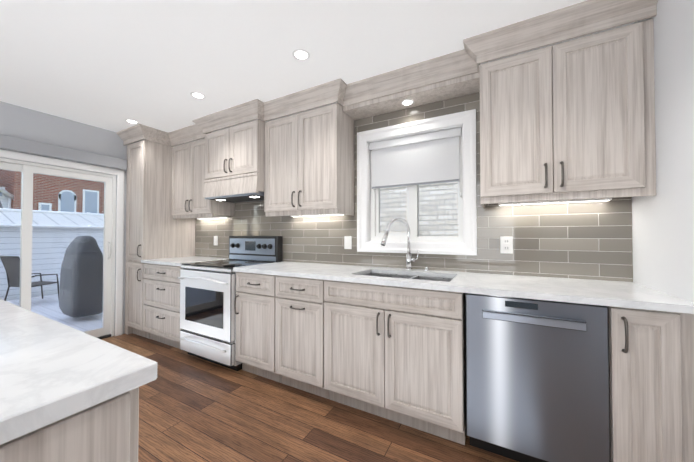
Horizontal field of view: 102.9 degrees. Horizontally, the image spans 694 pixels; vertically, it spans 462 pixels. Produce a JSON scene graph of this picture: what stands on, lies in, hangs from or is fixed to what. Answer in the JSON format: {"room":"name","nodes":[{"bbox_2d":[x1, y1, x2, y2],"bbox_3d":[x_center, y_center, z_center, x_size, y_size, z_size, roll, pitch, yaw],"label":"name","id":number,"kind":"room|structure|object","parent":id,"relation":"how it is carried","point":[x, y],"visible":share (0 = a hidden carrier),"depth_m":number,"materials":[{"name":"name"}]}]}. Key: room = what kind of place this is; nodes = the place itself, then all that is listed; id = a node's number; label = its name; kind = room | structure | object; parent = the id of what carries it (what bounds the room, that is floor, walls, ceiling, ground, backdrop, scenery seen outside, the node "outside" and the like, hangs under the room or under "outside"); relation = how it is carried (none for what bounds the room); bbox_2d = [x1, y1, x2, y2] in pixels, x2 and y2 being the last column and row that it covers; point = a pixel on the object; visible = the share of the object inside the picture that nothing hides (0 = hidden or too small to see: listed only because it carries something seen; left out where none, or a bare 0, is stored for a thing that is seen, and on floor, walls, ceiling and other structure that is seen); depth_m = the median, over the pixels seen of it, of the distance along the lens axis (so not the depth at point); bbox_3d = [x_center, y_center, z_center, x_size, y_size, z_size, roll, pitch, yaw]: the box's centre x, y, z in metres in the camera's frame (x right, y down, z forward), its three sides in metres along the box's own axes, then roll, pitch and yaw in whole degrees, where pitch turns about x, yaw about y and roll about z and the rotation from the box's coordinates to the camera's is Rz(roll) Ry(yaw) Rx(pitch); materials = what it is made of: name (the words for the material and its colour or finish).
{"room":"kitchen","nodes":[
{"label":"kitchen","id":0,"kind":"room"},
{"bbox_2d":[0,101,141,335],"bbox_3d":[-3.783,0.008,1.581,0.150,2.430,5.400,0,-1,29],"label":"wall","id":1,"kind":"structure","parent":0,"point":[24,123],"depth_m":2.92,"materials":[{"name":"grey paint"}]},
{"bbox_2d":[0,149,123,338],"bbox_3d":[-3.147,0.247,2.695,0.149,1.984,1.570,0,-1,29],"label":"sliding door","id":2,"kind":"structure","parent":1,"relation":"attached to","point":[28,170],"depth_m":3.09,"materials":[{"name":"white plastic"}]},
{"bbox_2d":[0,134,126,169],"bbox_3d":[-3.077,-0.811,2.645,0.074,0.121,1.622,0,-1,29],"label":"shade valance","id":3,"kind":"object","parent":1,"relation":"attached to","point":[15,144],"visible":1,"depth_m":2.82,"materials":[{"name":"fabric"}]},
{"bbox_2d":[141,256,233,265],"bbox_3d":[-1.837,0.344,3.220,0.777,0.033,0.644,0,-1,29],"label":"countertop","id":4,"kind":"structure","parent":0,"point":[177,261],"depth_m":3.06,"materials":[{"name":"stone"}]},
{"bbox_2d":[101,333,518,461],"bbox_3d":[-1.657,1.265,0.395,5.000,0.120,5.700,0,-1,29],"label":"floor","id":5,"kind":"structure","parent":0,"point":[193,408],"depth_m":1.74,"materials":[{"name":"brown wood"}]},
{"bbox_2d":[0,387,138,461],"bbox_3d":[-0.976,0.758,0.313,0.718,0.888,0.999,0,-1,29],"label":"base cabinet","id":6,"kind":"object","parent":5,"relation":"on","point":[106,431],"visible":0.33,"depth_m":0.49,"materials":[{"name":"brown wood"}]},
{"bbox_2d":[0,299,156,444],"bbox_3d":[-1.599,0.297,0.646,2.155,0.038,1.050,0,-1,29],"label":"countertop","id":7,"kind":"structure","parent":6,"relation":"on","point":[52,371],"depth_m":0.55,"materials":[{"name":"stone"}]},
{"bbox_2d":[125,140,194,338],"bbox_3d":[-2.381,0.101,3.510,0.448,2.299,0.663,0,-1,29],"label":"pantry cabinet","id":8,"kind":"object","parent":5,"relation":"on","point":[155,229],"visible":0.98,"depth_m":3.27,"materials":[{"name":"brown wood"}]},
{"bbox_2d":[143,263,181,348],"bbox_3d":[-1.843,0.804,3.207,0.771,0.884,0.657,0,-1,29],"label":"drawers","id":9,"kind":"object","parent":5,"relation":"on","point":[161,303],"visible":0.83,"depth_m":2.96,"materials":[{"name":"brown wood"}]},
{"bbox_2d":[178,236,282,370],"bbox_3d":[-1.184,0.646,2.804,0.760,1.189,0.714,0,-1,29],"label":"range","id":10,"kind":"object","parent":5,"relation":"on","point":[208,291],"visible":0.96,"depth_m":2.57,"materials":[{"name":"white metal"}]},
{"bbox_2d":[234,272,280,382],"bbox_3d":[-0.631,0.794,2.542,0.448,0.884,0.657,0,-1,29],"label":"base cabinet","id":11,"kind":"object","parent":5,"relation":"on","point":[254,304],"visible":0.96,"depth_m":2.29,"materials":[{"name":"brown wood"}]},
{"bbox_2d":[275,275,328,398],"bbox_3d":[-0.230,0.791,2.322,0.453,0.884,0.657,0,-1,29],"label":"base cabinet","id":12,"kind":"object","parent":5,"relation":"on","point":[299,332],"visible":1,"depth_m":2.06,"materials":[{"name":"brown wood"}]},
{"bbox_2d":[324,273,466,444],"bbox_3d":[0.375,0.786,1.990,0.913,0.884,0.657,0,-1,29],"label":"base cabinet","id":13,"kind":"object","parent":5,"relation":"on","point":[395,354],"visible":0.98,"depth_m":1.70,"materials":[{"name":"brown wood"}]},
{"bbox_2d":[233,261,693,313],"bbox_3d":[0.359,0.326,2.014,2.707,0.033,0.644,0,-1,29],"label":"countertop","id":14,"kind":"structure","parent":13,"relation":"on","point":[623,294],"depth_m":1.59,"materials":[{"name":"stone"}]},
{"bbox_2d":[381,218,418,269],"bbox_3d":[0.416,0.102,2.140,0.239,0.415,0.262,0,-1,29],"label":"faucet","id":15,"kind":"object","parent":14,"relation":"on","point":[409,259],"visible":1,"depth_m":2.19,"materials":[{"name":"silver metal"}]},
{"bbox_2d":[364,273,452,281],"bbox_3d":[0.408,0.451,1.978,0.692,0.216,0.392,0,-1,29],"label":"undermount sink","id":16,"kind":"object","parent":14,"relation":"in","point":[412,277],"visible":0.08,"depth_m":2.15,"materials":[{"name":"silver metal"}]},
{"bbox_2d":[466,293,609,461],"bbox_3d":[1.045,0.782,1.616,0.587,0.881,0.652,0,-1,29],"label":"dishwasher","id":17,"kind":"object","parent":5,"relation":"on","point":[537,380],"visible":0.94,"depth_m":1.35,"materials":[{"name":"grey metal"}]},
{"bbox_2d":[607,306,693,461],"bbox_3d":[1.427,0.777,1.413,0.263,0.884,0.657,0,-1,29],"label":"base cabinet","id":18,"kind":"object","parent":5,"relation":"on","point":[651,378],"visible":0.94,"depth_m":1.17,"materials":[{"name":"brown wood"}]},
{"bbox_2d":[0,0,633,146],"bbox_3d":[-1.657,-1.285,0.434,5.000,0.120,5.700,0,-1,29],"label":"ceiling","id":19,"kind":"structure","parent":0,"point":[111,65],"depth_m":1.81,"materials":[{"name":"white paint"}]},
{"bbox_2d":[125,119,138,123],"bbox_3d":[-2.329,-1.183,2.991,0.124,0.004,0.124,0,-1,29],"label":"recessed light","id":20,"kind":"object","parent":19,"relation":"in","point":[131,121],"visible":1,"depth_m":2.98,"materials":[{"name":"white plastic"}]},
{"bbox_2d":[190,92,205,98],"bbox_3d":[-1.312,-1.192,2.433,0.124,0.004,0.124,0,-1,29],"label":"recessed light","id":21,"kind":"object","parent":19,"relation":"in","point":[197,95],"visible":1,"depth_m":2.43,"materials":[{"name":"white"}]},
{"bbox_2d":[292,49,309,60],"bbox_3d":[-0.312,-1.200,1.885,0.124,0.004,0.124,0,-1,29],"label":"recessed light","id":22,"kind":"object","parent":19,"relation":"in","point":[301,54],"visible":1,"depth_m":1.88,"materials":[{"name":"white plastic"}]},
{"bbox_2d":[247,125,624,281],"bbox_3d":[-0.322,0.027,2.847,5.000,2.430,0.150,0,-1,29],"label":"wall","id":23,"kind":"structure","parent":0,"point":[370,191],"depth_m":2.55,"materials":[{"name":"white paint"}]},
{"bbox_2d":[171,139,234,218],"bbox_3d":[-1.772,-0.601,3.361,0.767,0.900,0.357,0,-1,29],"label":"upper cabinet","id":24,"kind":"object","parent":23,"relation":"attached to","point":[188,200],"visible":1,"depth_m":3.24,"materials":[{"name":"brown wood"}]},
{"bbox_2d":[203,119,264,202],"bbox_3d":[-1.104,-0.695,2.950,0.794,0.723,0.437,0,-1,29],"label":"upper cabinet","id":25,"kind":"object","parent":23,"relation":"attached to","point":[234,163],"visible":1,"depth_m":2.75,"materials":[{"name":"brown wood"}]},
{"bbox_2d":[264,103,353,216],"bbox_3d":[-0.374,-0.602,2.594,0.818,0.920,0.357,0,-1,29],"label":"upper cabinet","id":26,"kind":"object","parent":23,"relation":"attached to","point":[309,164],"visible":1,"depth_m":2.44,"materials":[{"name":"brown wood"}]},
{"bbox_2d":[343,72,479,119],"bbox_3d":[0.483,-1.046,2.209,1.058,0.044,0.218,0,-1,29],"label":"valance","id":27,"kind":"object","parent":23,"relation":"attached to","point":[451,88],"visible":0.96,"depth_m":2.13,"materials":[{"name":"brown wood"}]},
{"bbox_2d":[195,92,632,281],"bbox_3d":[-0.163,-0.351,2.675,4.248,1.339,0.008,0,-1,29],"label":"tile backsplash","id":28,"kind":"structure","parent":23,"relation":"attached to","point":[585,240],"depth_m":2.02,"materials":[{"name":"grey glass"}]},
{"bbox_2d":[214,236,217,244],"bbox_3d":[-1.653,0.121,3.476,0.076,0.120,0.008,0,-1,29],"label":"light switch","id":29,"kind":"object","parent":28,"relation":"attached to","point":[215,240],"visible":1,"depth_m":3.47,"materials":[{"name":"white plastic"}]},
{"bbox_2d":[344,236,351,248],"bbox_3d":[0.009,0.108,2.564,0.076,0.120,0.008,0,-1,29],"label":"light switch","id":30,"kind":"object","parent":28,"relation":"attached to","point":[347,242],"visible":1,"depth_m":2.56,"materials":[{"name":"white plastic"}]},
{"bbox_2d":[500,236,512,253],"bbox_3d":[1.126,0.098,1.950,0.076,0.120,0.010,0,-1,29],"label":"electrical outlet","id":31,"kind":"object","parent":28,"relation":"attached to","point":[506,244],"visible":1,"depth_m":1.95,"materials":[{"name":"white plastic"}]},
{"bbox_2d":[357,109,476,254],"bbox_3d":[0.559,-0.356,2.338,0.980,1.080,0.164,0,-1,29],"label":"window","id":32,"kind":"structure","parent":23,"relation":"in","point":[466,120],"depth_m":2.29,"materials":[{"name":"white"}]},
{"bbox_2d":[369,127,461,196],"bbox_3d":[0.546,-0.526,2.313,0.779,0.540,0.058,0,-1,29],"label":"roller shade","id":33,"kind":"object","parent":32,"relation":"attached to","point":[428,158],"visible":1,"depth_m":2.29,"materials":[{"name":"fabric"}]},
{"bbox_2d":[479,19,655,207],"bbox_3d":[1.265,-0.626,1.694,0.798,0.900,0.357,0,-1,29],"label":"upper cabinet","id":34,"kind":"object","parent":23,"relation":"attached to","point":[571,121],"visible":1,"depth_m":1.54,"materials":[{"name":"brown wood"}]},
{"bbox_2d":[632,0,693,302],"bbox_3d":[0.469,-0.028,-0.752,0.150,2.430,5.400,0,-1,29],"label":"wall","id":35,"kind":"structure","parent":0,"point":[663,237],"depth_m":1.27,"materials":[{"name":"white paint"}]},
{"bbox_2d":[116,0,657,146],"bbox_3d":[-0.582,-1.128,2.390,4.698,0.134,0.490,0,-1,29],"label":"crown molding","id":36,"kind":"structure","parent":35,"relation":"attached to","point":[587,17],"depth_m":1.95,"materials":[{"name":"brown wood"}]},
{"label":"outside","id":37,"kind":"structure","parent":0,"visible":0},
{"bbox_3d":[-23.720,1.835,15.579,82.000,0.200,100.000,0,-1,29],"label":"lawn","id":38,"kind":"structure","parent":37,"visible":0},
{"bbox_2d":[0,169,103,213],"bbox_3d":[-17.846,-2.100,16.936,11.850,7.690,16.874,0,-1,29],"label":"house","id":39,"kind":"structure","parent":38,"relation":"on","point":[45,188],"depth_m":13.03,"materials":[{"name":"red brick"}]},
{"bbox_2d":[0,208,103,300],"bbox_3d":[-6.731,0.562,7.658,2.565,2.085,4.690,0,-1,29],"label":"shed","id":40,"kind":"object","parent":38,"relation":"on","point":[63,235],"depth_m":5.96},
{"bbox_2d":[7,294,101,331],"bbox_3d":[-5.163,1.422,3.515,4.148,0.220,7.700,0,-1,29],"label":"deck","id":41,"kind":"object","parent":38,"relation":"on","point":[48,311],"depth_m":4.33,"materials":[{"name":"grey wood"}]},
{"bbox_2d":[0,256,58,300],"bbox_3d":[-5.806,0.879,5.079,0.470,0.877,0.598,0,-1,14],"label":"outdoor chair","id":42,"kind":"object","parent":41,"relation":"on","point":[14,264],"depth_m":4.91,"materials":[{"name":"grey metal"}]},
{"bbox_2d":[59,236,102,316],"bbox_3d":[-4.010,0.687,4.211,0.630,1.236,0.442,0,-1,29],"label":"covered grill","id":43,"kind":"object","parent":41,"relation":"on","point":[75,256],"depth_m":4.04,"materials":[{"name":"grey fabric"}]},
{"bbox_2d":[380,182,457,241],"bbox_3d":[1.566,-1.838,4.548,11.000,6.790,0.300,0,-1,29],"label":"brick","id":44,"kind":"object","parent":38,"relation":"on","point":[446,215],"depth_m":4.49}
]}

